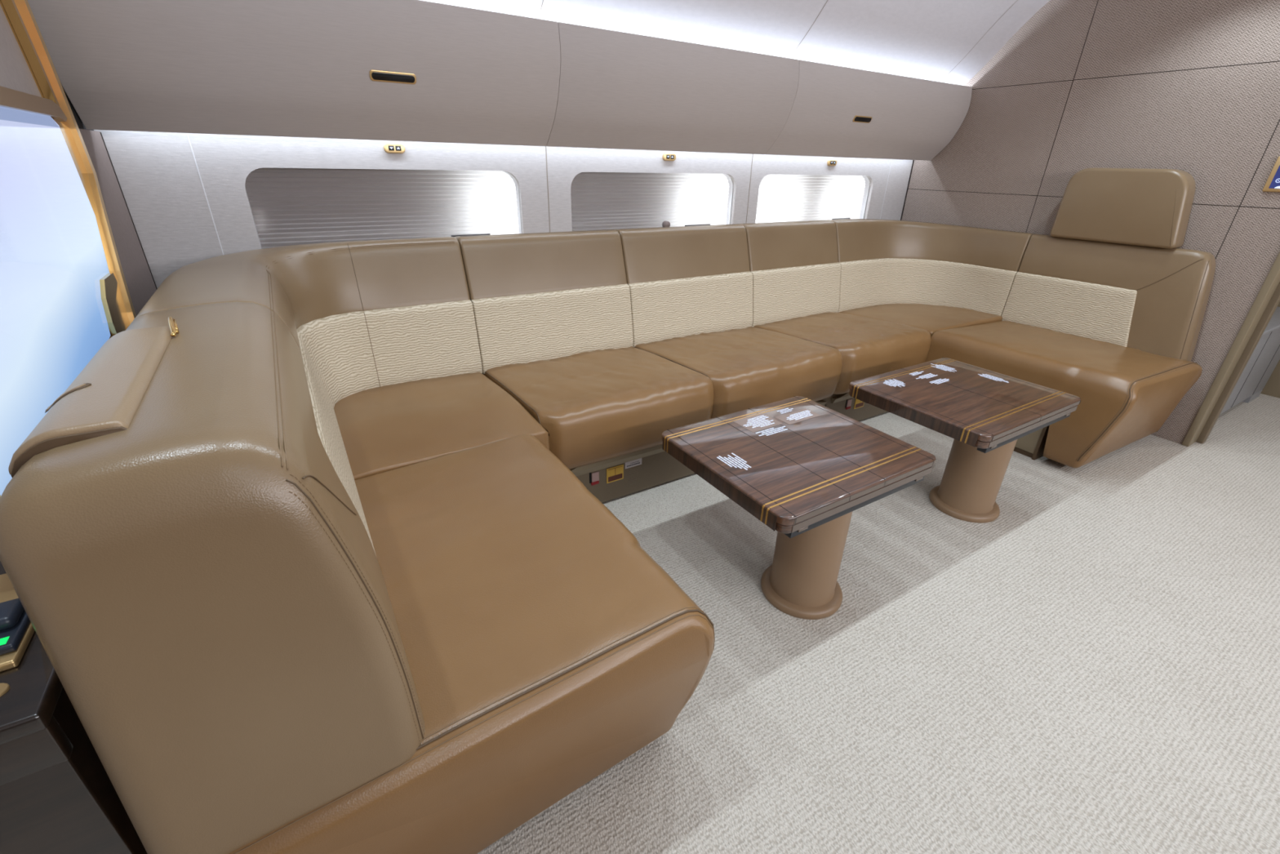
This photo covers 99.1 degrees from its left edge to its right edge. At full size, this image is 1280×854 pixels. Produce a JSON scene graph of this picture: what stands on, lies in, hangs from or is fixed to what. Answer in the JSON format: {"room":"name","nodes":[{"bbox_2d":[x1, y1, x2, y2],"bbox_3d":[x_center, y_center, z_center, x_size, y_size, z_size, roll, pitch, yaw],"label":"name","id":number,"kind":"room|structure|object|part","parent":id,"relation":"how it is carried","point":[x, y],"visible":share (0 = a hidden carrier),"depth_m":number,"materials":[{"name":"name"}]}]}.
{"room":"aircraft cabin","nodes":[
{"label":"aircraft cabin","id":0,"kind":"room"},
{"bbox_2d":[0,4,157,315],"bbox_3d":[-1.585,-0.548,1.520,0.054,2.500,1.400,-14,30,-29],"label":"wall","id":1,"kind":"structure","parent":0,"point":[15,74],"depth_m":1.85,"materials":[{"name":"grey"}]},
{"bbox_3d":[-1.433,-1.145,0.980,0.045,0.950,0.870,-14,30,-29],"label":"panel","id":2,"kind":"part","parent":1,"relation":"part of","materials":[{"name":"grey"}]},
{"bbox_2d":[0,85,111,497],"bbox_3d":[-1.295,-0.347,1.183,0.034,0.702,1.230,-14,30,-29],"label":"television","id":3,"kind":"object","parent":1,"relation":"attached to","point":[53,262],"visible":0.84,"depth_m":1.18,"materials":[{"name":"blue glass"}]},
{"bbox_2d":[0,0,136,337],"bbox_3d":[-1.570,-0.665,1.510,0.040,1.000,0.488,-14,30,-29],"label":"frame post","id":4,"kind":"object","parent":1,"relation":"attached to","point":[117,302],"visible":0.55,"depth_m":1.56,"materials":[{"name":"brown metal"}]},
{"bbox_2d":[93,129,913,288],"bbox_3d":[-0.211,-0.911,3.235,5.560,1.720,0.031,-14,30,-29],"label":"wall","id":5,"kind":"structure","parent":0,"point":[185,195],"depth_m":2.34,"materials":[{"name":"plastic"}]},
{"bbox_2d":[244,168,521,248],"bbox_3d":[-1.139,-0.990,2.603,1.212,0.472,0.060,-14,30,-29],"label":"window","id":6,"kind":"structure","parent":5,"relation":"in","point":[290,206],"depth_m":2.54,"materials":[{"name":"white"}]},
{"bbox_3d":[-0.868,-0.984,2.805,0.200,0.008,0.011,-14,30,-29],"label":"shade rail","id":7,"kind":"part","parent":6,"relation":"part of","materials":[{"name":"grey metal"}]},
{"bbox_2d":[383,143,404,153],"bbox_3d":[-1.092,-1.239,2.429,0.088,0.038,0.016,-14,30,-29],"label":"switch","id":8,"kind":"object","parent":5,"relation":"attached to","point":[388,148],"visible":1,"depth_m":2.42,"materials":[{"name":"gold metal"}]},
{"bbox_2d":[570,172,733,231],"bbox_3d":[0.089,-1.300,3.303,1.198,0.472,0.060,-14,30,-29],"label":"window","id":9,"kind":"structure","parent":5,"relation":"in","point":[601,201],"depth_m":3.27,"materials":[{"name":"white glass"}]},
{"bbox_3d":[0.161,-1.245,3.364,0.044,0.044,0.025,-14,30,-29],"label":"shade knob","id":10,"kind":"part","parent":9,"relation":"part of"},
{"bbox_3d":[0.371,-1.297,3.511,0.200,0.008,0.011,-14,30,-29],"label":"shade rail","id":11,"kind":"part","parent":9,"relation":"part of","materials":[{"name":"grey metal"}]},
{"bbox_2d":[662,153,675,160],"bbox_3d":[0.170,-1.556,3.149,0.088,0.038,0.016,-14,30,-29],"label":"switch","id":12,"kind":"object","parent":5,"relation":"attached to","point":[666,157],"visible":1,"depth_m":3.14,"materials":[{"name":"gold metal"}]},
{"bbox_2d":[755,174,870,222],"bbox_3d":[1.240,-1.590,3.959,1.197,0.472,0.060,-14,30,-29],"label":"window","id":13,"kind":"structure","parent":5,"relation":"in","point":[781,197],"depth_m":3.94,"materials":[{"name":"white glass"}]},
{"bbox_2d":[826,160,836,165],"bbox_3d":[1.346,-1.848,3.821,0.088,0.038,0.016,-14,30,-29],"label":"switch","id":14,"kind":"object","parent":5,"relation":"attached to","point":[830,162],"visible":1,"depth_m":3.81,"materials":[{"name":"gold metal"}]},
{"bbox_2d":[421,0,1050,85],"bbox_3d":[0.583,-0.984,0.320,6.920,0.937,5.015,-14,30,-29],"label":"ceiling","id":15,"kind":"structure","parent":0,"point":[942,41],"depth_m":2.94,"materials":[{"name":"plastic"}]},
{"bbox_2d":[27,0,560,146],"bbox_3d":[-1.135,-1.373,2.110,1.658,0.463,0.343,-14,30,-29],"label":"bin","id":16,"kind":"object","parent":15,"relation":"attached to","point":[397,70],"visible":0.95,"depth_m":1.96,"materials":[{"name":"plastic"}]},
{"bbox_3d":[-0.940,-1.333,2.082,0.154,0.026,0.016,-14,30,-29],"label":"latch handle","id":17,"kind":"part","parent":16,"relation":"part of","materials":[{"name":"black plastic"}]},
{"bbox_2d":[546,22,799,154],"bbox_3d":[0.176,-1.704,2.857,1.431,0.463,0.343,-14,30,-29],"label":"bin","id":18,"kind":"object","parent":15,"relation":"attached to","point":[617,90],"visible":0.96,"depth_m":2.70,"materials":[{"name":"plastic"}]},
{"bbox_2d":[765,59,972,160],"bbox_3d":[1.507,-2.039,3.615,1.705,0.463,0.343,-14,30,-29],"label":"bin","id":19,"kind":"object","parent":15,"relation":"attached to","point":[836,111],"visible":0.97,"depth_m":3.45,"materials":[{"name":"plastic"}]},
{"bbox_3d":[1.391,-1.921,3.410,0.154,0.026,0.016,-14,30,-29],"label":"latch handle","id":20,"kind":"part","parent":19,"relation":"part of","materials":[{"name":"black plastic"}]},
{"bbox_2d":[476,393,1279,853],"bbox_3d":[1.961,0.869,1.698,9.800,0.060,6.250,-14,30,-29],"label":"floor","id":21,"kind":"structure","parent":0,"point":[1092,665],"depth_m":1.74,"materials":[{"name":"carpet"}]},
{"bbox_2d":[0,560,146,853],"bbox_3d":[-1.425,0.626,1.029,0.908,0.780,1.005,-14,30,-29],"label":"credenza","id":22,"kind":"object","parent":21,"relation":"on","point":[57,796],"visible":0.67,"depth_m":0.77,"materials":[{"name":"brown wood"}]},
{"bbox_2d":[0,682,10,696],"bbox_3d":[-0.885,0.359,0.706,0.100,0.004,0.044,-14,30,-29],"label":"coaster","id":23,"kind":"object","parent":22,"relation":"on","point":[4,687],"visible":1,"depth_m":0.73,"materials":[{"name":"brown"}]},
{"bbox_2d":[0,573,35,671],"bbox_3d":[-1.026,0.305,0.800,0.222,0.013,0.252,-14,30,-29],"label":"tray","id":24,"kind":"object","parent":22,"relation":"on","point":[11,660],"visible":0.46,"depth_m":0.80,"materials":[{"name":"gold metal"}]},
{"bbox_2d":[0,598,30,654],"bbox_3d":[-0.985,0.297,0.765,0.180,0.033,0.122,-14,30,-29],"label":"handset","id":25,"kind":"object","parent":24,"relation":"on","point":[15,620],"visible":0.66,"depth_m":0.79,"materials":[{"name":"black plastic"}]},
{"bbox_3d":[-1.175,0.519,0.531,0.898,0.075,0.025,-14,30,-29],"label":"drawer","id":26,"kind":"part","parent":22,"relation":"part of","materials":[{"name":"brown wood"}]},
{"bbox_2d":[0,168,1215,853],"bbox_3d":[0.722,-0.462,2.622,4.674,1.482,2.231,-14,30,-29],"label":"sectional sofa","id":27,"kind":"object","parent":21,"relation":"on","point":[319,550],"visible":0.93,"depth_m":1.31,"materials":[{"name":"beige leather"}]},
{"bbox_3d":[-0.893,-0.077,0.923,0.126,0.048,0.545,-14,30,-29],"label":"armrest lid","id":28,"kind":"part","parent":27,"relation":"part of","materials":[{"name":"leather"}]},
{"bbox_2d":[0,302,425,853],"bbox_3d":[-0.789,0.172,1.129,0.388,0.652,1.020,-14,30,-29],"label":"cushion","id":29,"kind":"object","parent":27,"relation":"on","point":[189,542],"depth_m":0.76,"materials":[{"name":"beige leather"}]},
{"bbox_2d":[133,236,470,355],"bbox_3d":[-1.086,-0.335,2.119,1.059,0.620,1.180,-14,30,-29],"label":"cushion","id":30,"kind":"object","parent":27,"relation":"on","point":[406,296],"depth_m":2.34,"materials":[{"name":"beige leather"}]},
{"bbox_3d":[-0.726,-0.065,1.892,0.781,0.362,1.699,-14,30,-29],"label":"fabric panel","id":31,"kind":"part","parent":27,"relation":"part of","materials":[{"name":"beige fabric"}]},
{"bbox_2d":[333,372,549,479],"bbox_3d":[-0.904,0.017,2.272,0.756,0.256,0.926,-14,30,-29],"label":"seat cushion","id":32,"kind":"object","parent":27,"relation":"on","point":[387,422],"depth_m":2.11,"materials":[{"name":"brown leather"}]},
{"bbox_2d":[228,434,714,853],"bbox_3d":[-0.516,0.546,1.494,0.996,0.527,1.062,-14,30,-29],"label":"seat cushion","id":33,"kind":"object","parent":27,"relation":"on","point":[545,647],"depth_m":1.19,"materials":[{"name":"brown leather"}]},
{"bbox_2d":[453,229,626,300],"bbox_3d":[-0.505,-0.713,2.929,0.868,0.620,0.265,-14,30,-29],"label":"cushion","id":34,"kind":"object","parent":27,"relation":"on","point":[496,267],"depth_m":2.76,"materials":[{"name":"beige leather"}]},
{"bbox_3d":[-0.436,-0.538,2.885,0.867,0.362,0.137,-14,30,-29],"label":"fabric panel","id":35,"kind":"part","parent":27,"relation":"part of","materials":[{"name":"beige fabric"}]},
{"bbox_2d":[482,346,713,469],"bbox_3d":[-0.227,-0.155,2.695,0.863,0.302,0.869,-14,30,-29],"label":"seat cushion","id":36,"kind":"object","parent":27,"relation":"on","point":[596,405],"depth_m":2.43,"materials":[{"name":"brown leather"}]},
{"bbox_2d":[629,466,641,475],"bbox_3d":[-0.023,0.208,2.594,0.071,0.031,0.001,-14,30,-29],"label":"print","id":37,"kind":"object","parent":27,"relation":"on","point":[633,470],"depth_m":2.60,"materials":[{"name":"brown"}]},
{"bbox_2d":[614,223,750,284],"bbox_3d":[0.248,-0.903,3.358,0.903,0.620,0.265,-14,30,-29],"label":"cushion","id":38,"kind":"object","parent":27,"relation":"on","point":[661,255],"depth_m":3.19,"materials":[{"name":"beige leather"}]},
{"bbox_3d":[0.317,-0.728,3.314,0.902,0.362,0.137,-14,30,-29],"label":"fabric panel","id":39,"kind":"part","parent":27,"relation":"part of","materials":[{"name":"beige fabric"}]},
{"bbox_3d":[0.480,-0.110,3.244,3.000,0.273,0.695,-14,30,-29],"label":"panel","id":40,"kind":"part","parent":27,"relation":"part of","materials":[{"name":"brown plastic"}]},
{"bbox_2d":[635,326,842,418],"bbox_3d":[0.524,-0.345,3.122,0.900,0.304,0.869,-14,30,-29],"label":"seat cushion","id":41,"kind":"object","parent":27,"relation":"on","point":[746,367],"depth_m":2.88,"materials":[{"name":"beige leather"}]},
{"bbox_2d":[739,219,838,271],"bbox_3d":[0.984,-1.088,3.778,0.828,0.620,0.265,-14,30,-29],"label":"cushion","id":42,"kind":"object","parent":27,"relation":"on","point":[787,246],"depth_m":3.62,"materials":[{"name":"beige leather"}]},
{"bbox_3d":[1.053,-0.913,3.734,0.827,0.362,0.137,-14,30,-29],"label":"fabric panel","id":43,"kind":"part","parent":27,"relation":"part of","materials":[{"name":"beige fabric"}]},
{"bbox_2d":[753,311,931,394],"bbox_3d":[1.256,-0.530,3.539,0.818,0.305,0.869,-14,30,-29],"label":"seat cushion","id":44,"kind":"object","parent":27,"relation":"on","point":[868,347],"depth_m":3.28,"materials":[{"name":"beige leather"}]},
{"bbox_2d":[838,303,1002,337],"bbox_3d":[1.976,-0.734,3.966,0.896,0.255,0.825,-14,30,-29],"label":"seat cushion","id":45,"kind":"object","parent":27,"relation":"on","point":[934,318],"depth_m":3.81,"materials":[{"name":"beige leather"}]},
{"bbox_3d":[2.000,-1.033,4.027,1.225,0.362,0.472,5,26,8],"label":"fabric panel","id":46,"kind":"part","parent":27,"relation":"part of","materials":[{"name":"beige fabric"}]},
{"bbox_2d":[827,218,1035,271],"bbox_3d":[1.996,-1.199,4.054,1.434,0.620,0.577,6,26,9],"label":"cushion","id":47,"kind":"object","parent":27,"relation":"on","point":[862,245],"depth_m":3.97,"materials":[{"name":"beige leather"}]},
{"bbox_3d":[2.422,-0.211,3.508,0.965,0.270,0.730,-14,30,-29],"label":"arm","id":48,"kind":"part","parent":27,"relation":"part of","materials":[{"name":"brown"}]},
{"bbox_3d":[2.244,0.038,3.017,0.090,0.300,0.015,-14,30,-29],"label":"arm post","id":49,"kind":"part","parent":27,"relation":"part of","materials":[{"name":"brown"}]},
{"bbox_2d":[924,320,1202,467],"bbox_3d":[2.487,-0.263,3.311,1.014,0.528,1.053,-14,30,-29],"label":"seat cushion","id":50,"kind":"object","parent":27,"relation":"on","point":[1127,388],"depth_m":2.97,"materials":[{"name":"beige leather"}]},
{"bbox_3d":[2.739,-0.752,3.481,0.083,0.361,0.733,-14,30,-29],"label":"fabric panel","id":51,"kind":"part","parent":27,"relation":"part of","materials":[{"name":"beige fabric"}]},
{"bbox_2d":[1017,234,1215,361],"bbox_3d":[2.861,-0.807,3.365,0.173,0.623,0.997,-14,30,-29],"label":"cushion","id":52,"kind":"object","parent":27,"relation":"on","point":[1147,297],"depth_m":3.25,"materials":[{"name":"beige leather"}]},
{"bbox_2d":[661,395,936,619],"bbox_3d":[0.566,0.301,2.128,0.769,0.531,0.668,-14,30,-29],"label":"side table","id":53,"kind":"object","parent":21,"relation":"on","point":[802,466],"visible":1,"depth_m":1.92,"materials":[{"name":"brown wood"}]},
{"bbox_3d":[0.729,0.245,1.813,0.671,0.028,0.035,-14,30,-29],"label":"slide rail","id":54,"kind":"part","parent":53,"relation":"part of","materials":[{"name":"grey metal"}]},
{"bbox_2d":[848,357,1080,523],"bbox_3d":[1.501,0.065,2.661,0.813,0.531,0.668,-14,30,-29],"label":"side table","id":55,"kind":"object","parent":21,"relation":"on","point":[985,412],"visible":1,"depth_m":2.47,"materials":[{"name":"brown wood"}]},
{"bbox_3d":[1.664,0.010,2.346,0.715,0.028,0.035,-14,30,-29],"label":"slide rail","id":56,"kind":"part","parent":55,"relation":"part of","materials":[{"name":"grey metal"}]},
{"bbox_2d":[1220,306,1279,414],"bbox_3d":[3.877,-0.485,3.807,1.390,0.625,0.625,-14,30,-29],"label":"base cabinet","id":57,"kind":"object","parent":21,"relation":"on","point":[1265,357],"visible":0.17,"depth_m":3.61,"materials":[{"name":"plastic"}]},
{"bbox_3d":[4.324,-0.311,4.123,0.260,0.055,0.468,-14,30,-29],"label":"leg","id":58,"kind":"part","parent":57,"relation":"part of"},
{"bbox_2d":[1262,306,1279,335],"bbox_3d":[3.883,-0.755,3.676,1.390,0.025,0.625,-14,30,-29],"label":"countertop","id":59,"kind":"structure","parent":57,"relation":"on","point":[1273,324],"depth_m":3.45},
{"bbox_2d":[900,0,1279,444],"bbox_3d":[3.618,-0.929,2.270,0.106,2.750,5.530,-14,30,-29],"label":"wall","id":60,"kind":"structure","parent":0,"point":[1191,86],"depth_m":3.12,"materials":[{"name":"grey"}]},
{"bbox_2d":[1181,251,1279,446],"bbox_3d":[3.369,-0.859,2.836,0.212,2.120,0.064,-14,30,-29],"label":"door frame","id":61,"kind":"structure","parent":60,"relation":"in","point":[1267,300],"depth_m":3.04,"materials":[{"name":"brown"}]},
{"bbox_2d":[1262,155,1279,191],"bbox_3d":[3.226,-1.248,2.699,0.019,0.162,0.158,-14,30,-29],"label":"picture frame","id":62,"kind":"object","parent":60,"relation":"attached to","point":[1273,183],"visible":1,"depth_m":2.75,"materials":[{"name":"gold metal"}]},
{"bbox_2d":[1260,302,1279,398],"bbox_3d":[4.857,-1.295,3.258,0.050,2.600,5.200,-14,30,-29],"label":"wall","id":63,"kind":"structure","parent":0,"point":[1272,388],"depth_m":4.00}
]}

